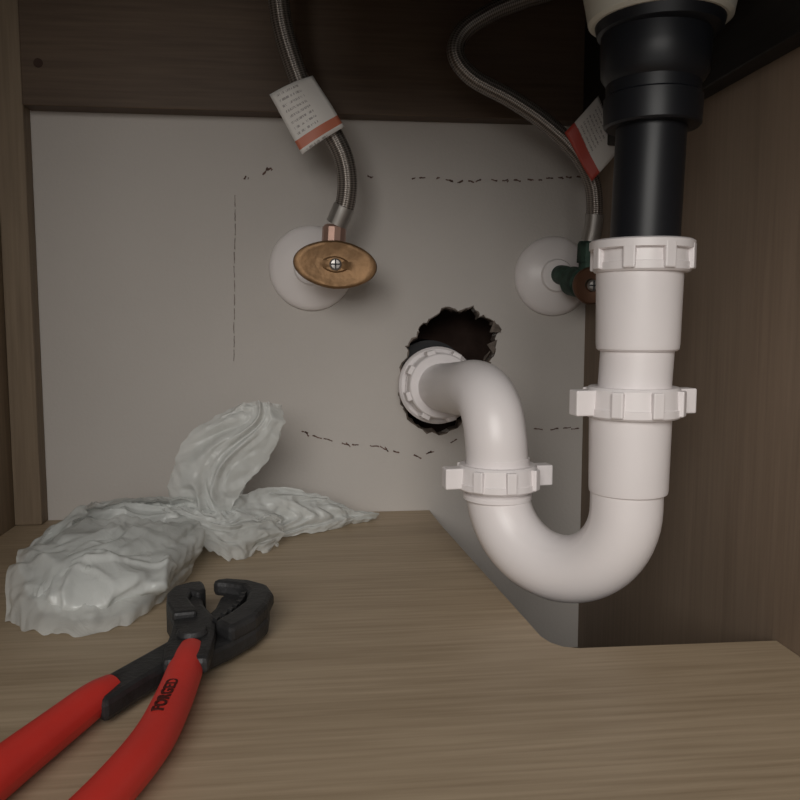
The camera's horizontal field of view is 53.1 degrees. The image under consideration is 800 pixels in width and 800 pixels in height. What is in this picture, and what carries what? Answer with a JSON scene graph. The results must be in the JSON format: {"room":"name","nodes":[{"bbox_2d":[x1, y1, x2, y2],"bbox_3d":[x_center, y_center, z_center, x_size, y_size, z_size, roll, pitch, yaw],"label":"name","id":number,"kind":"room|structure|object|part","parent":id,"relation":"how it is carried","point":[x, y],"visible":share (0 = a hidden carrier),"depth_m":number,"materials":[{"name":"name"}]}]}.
{"room":"under-sink cabinet","nodes":[
{"label":"under-sink cabinet","id":0,"kind":"room"},
{"bbox_2d":[0,226,15,535],"bbox_3d":[-0.275,-0.036,0.319,0.018,0.575,0.600,-1,6,-6],"label":"wall","id":1,"kind":"structure","parent":0,"point":[7,515],"depth_m":0.60,"materials":[{"name":"brown wood"}]},
{"bbox_2d":[30,111,585,646],"bbox_3d":[-0.077,-0.075,0.682,0.480,0.590,0.080,-1,6,-6],"label":"wall","id":2,"kind":"structure","parent":0,"point":[135,222],"depth_m":0.64,"materials":[{"name":"white paint"}]},
{"bbox_2d":[0,0,47,524],"bbox_3d":[-0.288,-0.128,0.604,0.020,0.449,0.016,-1,6,-6],"label":"trim","id":3,"kind":"structure","parent":2,"relation":"attached to","point":[17,219],"depth_m":0.60,"materials":[{"name":"brown wood"}]},
{"bbox_2d":[233,204,235,360],"bbox_3d":[-0.131,-0.096,0.633,0.004,0.130,0.001,-1,6,-6],"label":"pencil line","id":4,"kind":"object","parent":2,"relation":"attached to","point":[234,204],"visible":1,"depth_m":0.63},
{"bbox_2d":[18,0,584,125],"bbox_3d":[-0.061,-0.286,0.613,0.436,0.134,0.018,-1,6,-6],"label":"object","id":5,"kind":"structure","parent":2,"relation":"attached to","point":[379,60],"depth_m":0.60,"materials":[{"name":"brown wood"}]},
{"bbox_2d":[33,58,42,67],"bbox_3d":[-0.264,-0.246,0.585,0.007,0.007,0.001,-1,6,-6],"label":"screw hole","id":6,"kind":"object","parent":5,"relation":"in","point":[37,62],"visible":1,"depth_m":0.58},
{"bbox_2d":[269,224,376,310],"bbox_3d":[-0.061,-0.102,0.609,0.066,0.067,0.084,-2,6,-19],"label":"shutoff valve","id":7,"kind":"object","parent":2,"relation":"attached to","point":[311,268],"visible":1,"depth_m":0.58,"materials":[{"name":"gold metal"}]},
{"bbox_2d":[268,0,356,228],"bbox_3d":[-0.062,-0.236,0.563,0.068,0.224,0.028,-3,7,-31],"label":"supply hose","id":8,"kind":"object","parent":7,"relation":"attached to","point":[307,113],"visible":1,"depth_m":0.56,"materials":[{"name":"metal"}]},
{"bbox_2d":[322,224,345,241],"bbox_3d":[-0.049,-0.115,0.593,0.018,0.029,0.018,-1,6,-6],"label":"outlet","id":9,"kind":"object","parent":7,"relation":"attached to","point":[330,232],"depth_m":0.58,"materials":[{"name":"orange metal"}]},
{"bbox_3d":[-0.047,-0.098,0.580,0.061,0.035,0.007,-1,6,-6],"label":"oval handle","id":10,"kind":"part","parent":7,"relation":"part of","materials":[{"name":"gold metal"}]},
{"bbox_2d":[243,167,580,458],"bbox_3d":[0.015,-0.067,0.652,0.276,0.234,0.001,-1,6,-6],"label":"marker line","id":11,"kind":"object","parent":2,"relation":"attached to","point":[267,168],"visible":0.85,"depth_m":0.65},
{"bbox_2d":[401,339,454,410],"bbox_3d":[0.022,-0.021,0.708,0.066,0.066,0.050,-1,6,-6],"label":"stub","id":12,"kind":"object","parent":2,"relation":"in","point":[417,345],"visible":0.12,"depth_m":0.68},
{"bbox_2d":[398,236,696,602],"bbox_3d":[0.053,0.005,0.537,0.107,0.197,0.331,-2,6,-21],"label":"p-trap","id":13,"kind":"object","parent":12,"relation":"attached to","point":[631,410],"visible":1,"depth_m":0.41,"materials":[{"name":"white plastic"}]},
{"bbox_3d":[0.039,0.002,0.570,0.041,0.067,0.245,-1,6,-9],"label":"trap arm","id":14,"kind":"part","parent":13,"relation":"part of","materials":[{"name":"white plastic"}]},
{"bbox_2d":[588,417,671,500],"bbox_3d":[0.119,0.028,0.416,0.042,0.040,0.042,-1,6,-6],"label":"socket","id":15,"kind":"object","parent":13,"relation":"attached to","point":[629,457],"depth_m":0.40,"materials":[{"name":"white plastic"}]},
{"bbox_2d":[583,0,737,237],"bbox_3d":[0.128,-0.146,0.399,0.076,0.148,0.076,-1,6,-6],"label":"drain pipe","id":16,"kind":"object","parent":13,"relation":"on","point":[656,55],"visible":0.96,"depth_m":0.38,"materials":[{"name":"black plastic"}]},
{"bbox_2d":[583,0,737,36],"bbox_3d":[0.128,-0.203,0.394,0.076,0.034,0.076,-1,6,-6],"label":"cup","id":17,"kind":"object","parent":16,"relation":"on","point":[605,18],"depth_m":0.37,"materials":[{"name":"plastic"}]},
{"bbox_2d":[398,306,501,434],"bbox_3d":[0.041,-0.025,0.665,0.086,0.107,0.012,-1,6,-6],"label":"torn drywall edge","id":18,"kind":"object","parent":2,"relation":"attached to","point":[476,313],"visible":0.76,"depth_m":0.66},
{"bbox_2d":[483,321,500,360],"bbox_3d":[0.043,-0.033,0.659,0.081,0.066,0.006,-1,6,-6],"label":"flap","id":19,"kind":"object","parent":18,"relation":"attached to","point":[494,328],"visible":0.68,"depth_m":0.66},
{"bbox_2d":[514,236,595,315],"bbox_3d":[0.129,-0.100,0.635,0.065,0.065,0.075,-1,6,-6],"label":"shutoff valve","id":20,"kind":"object","parent":2,"relation":"attached to","point":[553,276],"visible":0.88,"depth_m":0.65,"materials":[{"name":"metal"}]},
{"bbox_2d":[447,0,614,240],"bbox_3d":[0.097,-0.214,0.580,0.128,0.194,0.049,-1,6,-6],"label":"supply hose","id":21,"kind":"object","parent":20,"relation":"attached to","point":[584,142],"visible":0.96,"depth_m":0.58,"materials":[{"name":"metal"}]},
{"bbox_3d":[0.145,-0.087,0.607,0.029,0.028,0.007,-1,6,-6],"label":"oval handle","id":22,"kind":"part","parent":20,"relation":"part of","materials":[{"name":"orange metal"}]},
{"bbox_2d":[577,241,591,269],"bbox_3d":[0.144,-0.108,0.615,0.016,0.028,0.016,-1,6,-6],"label":"outlet","id":23,"kind":"object","parent":20,"relation":"attached to","point":[583,253],"depth_m":0.61,"materials":[{"name":"green metal"}]},
{"bbox_2d":[0,510,799,799],"bbox_3d":[-0.039,0.131,0.363,0.456,0.016,0.600,-1,6,-6],"label":"floor","id":24,"kind":"structure","parent":0,"point":[388,664],"depth_m":0.34,"materials":[{"name":"brown wood"}]},
{"bbox_2d":[0,578,273,799],"bbox_3d":[-0.106,0.118,0.312,0.059,0.020,0.253,1,6,8],"label":"pliers","id":25,"kind":"object","parent":24,"relation":"on","point":[200,640],"visible":1,"depth_m":0.31,"materials":[{"name":"rubber"}]},
{"bbox_3d":[-0.097,0.114,0.372,0.069,0.010,0.122,-1,6,-6],"label":"steel arm","id":26,"kind":"part","parent":25,"relation":"part of"},
{"bbox_3d":[-0.099,0.108,0.379,0.023,0.008,0.089,-1,6,-15],"label":"steel arm","id":27,"kind":"part","parent":25,"relation":"part of"},
{"bbox_2d":[5,400,378,636],"bbox_3d":[-0.142,0.053,0.538,0.133,0.102,0.287,3,7,29],"label":"plastic bag","id":28,"kind":"object","parent":24,"relation":"on","point":[104,566],"visible":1,"depth_m":0.50,"materials":[{"name":"white plastic"}]},
{"bbox_3d":[-0.121,0.047,0.556,0.082,0.093,0.024,-1,6,-6],"label":"tied handle","id":29,"kind":"part","parent":28,"relation":"part of","materials":[{"name":"white plastic"}]},
{"bbox_3d":[-0.121,0.047,0.577,0.075,0.091,0.021,-1,6,-6],"label":"tied handle","id":30,"kind":"part","parent":28,"relation":"part of","materials":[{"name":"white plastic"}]},
{"bbox_2d":[578,47,799,656],"bbox_3d":[0.197,-0.042,0.372,0.018,0.575,0.600,-1,6,-6],"label":"wall","id":31,"kind":"structure","parent":0,"point":[723,566],"depth_m":0.43,"materials":[{"name":"brown wood"}]},
{"bbox_2d":[583,0,799,145],"bbox_3d":[0.182,-0.245,0.351,0.012,0.165,0.562,-1,6,-6],"label":"trim","id":32,"kind":"structure","parent":31,"relation":"attached to","point":[759,33],"depth_m":0.40,"materials":[{"name":"brown wood"}]}
]}

